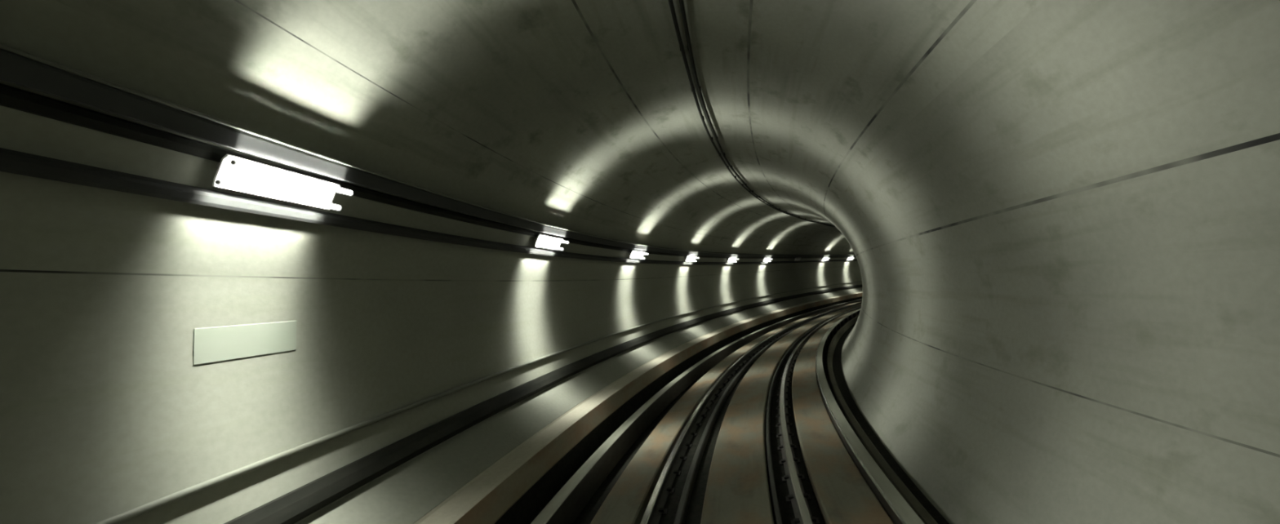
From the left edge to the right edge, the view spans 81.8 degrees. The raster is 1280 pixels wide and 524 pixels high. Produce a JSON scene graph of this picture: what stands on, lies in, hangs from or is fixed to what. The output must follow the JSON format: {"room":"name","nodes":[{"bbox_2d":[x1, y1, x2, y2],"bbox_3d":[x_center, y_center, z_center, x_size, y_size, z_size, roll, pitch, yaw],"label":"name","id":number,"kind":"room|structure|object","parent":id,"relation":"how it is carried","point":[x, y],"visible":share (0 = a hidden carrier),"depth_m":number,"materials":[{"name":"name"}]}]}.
{"room":"subway tunnel","nodes":[
{"label":"subway tunnel","id":0,"kind":"room"},
{"bbox_2d":[0,0,862,523],"bbox_3d":[29.163,-1.313,34.746,60.247,4.995,105.365,-8,-3,3],"label":"wall","id":1,"kind":"structure","parent":0,"point":[106,411],"depth_m":4.40,"materials":[{"name":"concrete"}]},
{"bbox_2d":[193,320,296,365],"bbox_3d":[-2.484,0.501,4.710,0.033,0.209,1.029,-8,-3,6],"label":"wall plate","id":2,"kind":"object","parent":1,"relation":"on","point":[217,344],"visible":1,"depth_m":4.62,"materials":[{"name":"white metal"}]},
{"bbox_2d":[212,154,352,210],"bbox_3d":[-2.192,-0.470,4.571,0.236,0.172,1.284,-8,-3,6],"label":"lamp","id":3,"kind":"object","parent":1,"relation":"attached to","point":[233,173],"visible":1,"depth_m":4.41,"materials":[{"name":"white plastic"}]},
{"bbox_2d":[215,179,221,184],"bbox_3d":[-2.247,-0.425,3.935,0.024,0.023,0.012,-8,-3,6],"label":"socket","id":4,"kind":"object","parent":3,"relation":"attached to","point":[218,181],"depth_m":3.93,"materials":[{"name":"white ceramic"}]},
{"bbox_2d":[231,160,235,164],"bbox_3d":[-2.163,-0.530,3.930,0.024,0.023,0.012,-8,-3,6],"label":"socket","id":5,"kind":"object","parent":3,"relation":"attached to","point":[233,162],"depth_m":3.93,"materials":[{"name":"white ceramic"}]},
{"bbox_2d":[0,83,853,258],"bbox_3d":[28.613,-2.704,34.676,58.809,1.486,104.514,-8,-3,3],"label":"cable bundle","id":6,"kind":"object","parent":1,"relation":"attached to","point":[11,97],"visible":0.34,"depth_m":3.73,"materials":[{"name":"black rubber"}]},
{"bbox_2d":[0,48,855,257],"bbox_3d":[28.668,-2.786,34.634,58.741,1.572,104.398,-8,-3,3],"label":"cable tray","id":7,"kind":"object","parent":1,"relation":"attached to","point":[15,68],"visible":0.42,"depth_m":3.89,"materials":[{"name":"black metal"}]},
{"bbox_2d":[0,42,772,255],"bbox_3d":[28.721,-2.821,34.586,58.631,1.427,104.268,-8,-3,3],"label":"cable","id":8,"kind":"object","parent":7,"relation":"on","point":[4,46],"visible":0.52,"depth_m":3.80,"materials":[{"name":"black rubber"}]},
{"bbox_2d":[0,147,857,264],"bbox_3d":[28.580,-2.469,34.715,58.906,1.512,104.647,-8,-3,3],"label":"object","id":9,"kind":"object","parent":1,"relation":"attached to","point":[13,162],"visible":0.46,"depth_m":4.21,"materials":[{"name":"black metal"}]},
{"bbox_2d":[94,280,862,523],"bbox_3d":[28.664,-0.886,34.733,59.070,1.454,104.901,-8,-3,3],"label":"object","id":10,"kind":"object","parent":1,"relation":"attached to","point":[132,513],"visible":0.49,"depth_m":5.05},
{"bbox_2d":[532,234,568,250],"bbox_3d":[-1.328,-0.283,10.923,0.236,0.172,1.284,-8,-3,9],"label":"lamp","id":11,"kind":"object","parent":1,"relation":"attached to","point":[541,241],"visible":1,"depth_m":10.77,"materials":[{"name":"white plastic"}]},
{"bbox_2d":[627,250,648,259],"bbox_3d":[-0.051,-0.161,17.206,0.236,0.172,1.284,-9,-3,13],"label":"lamp","id":12,"kind":"object","parent":1,"relation":"attached to","point":[634,254],"visible":1,"depth_m":17.02,"materials":[{"name":"white plastic"}]},
{"bbox_2d":[684,255,698,262],"bbox_3d":[1.627,-0.096,23.390,0.236,0.172,1.284,-9,-3,17],"label":"lamp","id":13,"kind":"object","parent":1,"relation":"attached to","point":[691,259],"visible":1,"depth_m":23.30,"materials":[{"name":"white plastic"}]},
{"bbox_2d":[726,257,738,262],"bbox_3d":[3.684,-0.077,29.452,0.236,0.172,1.284,-9,-3,20],"label":"lamp","id":14,"kind":"object","parent":1,"relation":"attached to","point":[730,260],"visible":1,"depth_m":29.29,"materials":[{"name":"white plastic"}]},
{"bbox_2d":[762,257,772,262],"bbox_3d":[6.087,-0.095,35.373,0.236,0.172,1.284,-9,-3,23],"label":"lamp","id":15,"kind":"object","parent":1,"relation":"attached to","point":[765,260],"visible":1,"depth_m":35.23,"materials":[{"name":"white plastic"}]},
{"bbox_2d":[794,257,802,261],"bbox_3d":[8.791,-0.137,41.146,0.236,0.172,1.284,-9,-4,26],"label":"lamp","id":16,"kind":"object","parent":1,"relation":"attached to","point":[795,259],"visible":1,"depth_m":41.01,"materials":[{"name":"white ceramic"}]},
{"bbox_2d":[55,0,1044,251],"bbox_3d":[29.592,-3.608,34.561,60.497,2.583,104.643,-8,-3,3],"label":"ceiling","id":17,"kind":"structure","parent":0,"point":[585,109],"depth_m":6.82,"materials":[{"name":"concrete"}]},
{"bbox_2d":[668,0,834,226],"bbox_3d":[29.918,-4.256,33.615,56.806,1.481,101.584,-8,-3,3],"label":"overhead cable","id":18,"kind":"object","parent":17,"relation":"hanging from","point":[670,2],"visible":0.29,"depth_m":8.88,"materials":[{"name":"black rubber"}]},
{"bbox_2d":[679,0,835,226],"bbox_3d":[29.967,-4.257,33.586,56.734,1.481,101.505,-8,-3,3],"label":"overhead cable","id":19,"kind":"object","parent":17,"relation":"hanging from","point":[681,2],"visible":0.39,"depth_m":8.94,"materials":[{"name":"black rubber"}]},
{"bbox_2d":[573,322,949,523],"bbox_3d":[30.101,0.614,34.424,60.691,1.631,104.851,-8,-3,3],"label":"floor","id":20,"kind":"structure","parent":0,"point":[593,506],"depth_m":10.06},
{"bbox_2d":[297,287,862,523],"bbox_3d":[28.922,0.050,34.637,59.128,2.467,104.787,-8,-3,3],"label":"walkway","id":21,"kind":"object","parent":20,"relation":"on","point":[507,468],"visible":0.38,"depth_m":8.55,"materials":[{"name":"grey concrete"}]},
{"bbox_2d":[224,284,862,523],"bbox_3d":[28.742,-0.561,34.697,59.050,1.600,104.852,-8,-3,3],"label":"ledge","id":22,"kind":"object","parent":21,"relation":"on","point":[291,508],"visible":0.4,"depth_m":6.54,"materials":[{"name":"grey concrete"}]},
{"bbox_2d":[530,298,862,523],"bbox_3d":[29.404,0.389,34.257,58.374,1.710,103.848,-8,-3,3],"label":"rail","id":23,"kind":"object","parent":20,"relation":"on","point":[566,507],"visible":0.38,"depth_m":10.84,"materials":[{"name":"grey metal"}]},
{"bbox_2d":[658,346,764,523],"bbox_3d":[30.033,0.429,33.826,57.723,1.515,102.752,-8,-3,3],"label":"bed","id":24,"kind":"object","parent":20,"relation":"on","point":[694,513],"visible":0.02,"depth_m":9.03,"materials":[{"name":"black metal"}]},
{"bbox_2d":[640,302,862,523],"bbox_3d":[29.976,0.298,33.825,57.603,1.565,102.726,-8,-3,3],"label":"rail","id":25,"kind":"object","parent":24,"relation":"on","point":[655,509],"visible":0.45,"depth_m":10.61,"materials":[{"name":"metal"}]},
{"bbox_2d":[673,311,834,523],"bbox_3d":[30.166,0.298,33.678,57.325,1.508,102.347,-8,-3,3],"label":"rail","id":26,"kind":"object","parent":24,"relation":"on","point":[681,515],"visible":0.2,"depth_m":10.15,"materials":[{"name":"metal"}]},
{"bbox_2d":[590,301,862,523],"bbox_3d":[29.746,0.403,34.025,58.030,1.665,103.257,-8,-3,3],"label":"track slab","id":27,"kind":"object","parent":20,"relation":"on","point":[627,502],"visible":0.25,"depth_m":9.53,"materials":[{"name":"concrete"}]},
{"bbox_2d":[700,303,861,523],"bbox_3d":[30.385,0.290,33.558,57.243,1.665,102.045,-8,-3,3],"label":"track slab","id":28,"kind":"object","parent":20,"relation":"on","point":[737,491],"visible":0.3,"depth_m":9.00,"materials":[{"name":"concrete"}]},
{"bbox_2d":[765,346,825,523],"bbox_3d":[30.744,0.301,33.276,56.701,1.515,101.318,-8,-3,3],"label":"bed","id":29,"kind":"object","parent":20,"relation":"on","point":[787,514],"visible":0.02,"depth_m":8.54,"materials":[{"name":"black metal"}]},
{"bbox_2d":[765,306,858,523],"bbox_3d":[30.697,0.193,33.274,56.599,1.528,101.295,-8,-3,3],"label":"rail","id":30,"kind":"object","parent":29,"relation":"on","point":[776,508],"visible":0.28,"depth_m":10.73,"materials":[{"name":"metal"}]},
{"bbox_2d":[775,306,861,523],"bbox_3d":[30.806,0.150,33.199,56.487,1.565,101.097,-8,-3,3],"label":"rail","id":31,"kind":"object","parent":29,"relation":"on","point":[798,499],"visible":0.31,"depth_m":9.02,"materials":[{"name":"metal"}]},
{"bbox_2d":[791,307,893,523],"bbox_3d":[30.994,0.180,33.087,56.369,1.665,100.818,-8,-3,3],"label":"track slab","id":32,"kind":"object","parent":20,"relation":"on","point":[842,495],"visible":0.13,"depth_m":8.12,"materials":[{"name":"concrete"}]},
{"bbox_2d":[815,308,924,523],"bbox_3d":[31.231,0.063,32.878,55.911,1.710,100.260,-8,-3,3],"label":"bar","id":33,"kind":"object","parent":20,"relation":"on","point":[895,506],"visible":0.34,"depth_m":7.78,"materials":[{"name":"grey metal"}]},
{"bbox_2d":[826,315,937,523],"bbox_3d":[31.376,0.136,32.770,55.718,1.615,99.992,-8,-3,3],"label":"track slab","id":34,"kind":"object","parent":20,"relation":"on","point":[902,489],"visible":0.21,"depth_m":8.89,"materials":[{"name":"concrete"}]},
{"bbox_2d":[832,0,1279,523],"bbox_3d":[31.819,-1.569,32.745,56.689,5.113,100.171,-8,-3,3],"label":"wall","id":35,"kind":"structure","parent":0,"point":[1068,258],"depth_m":4.67,"materials":[{"name":"concrete"}]}
]}

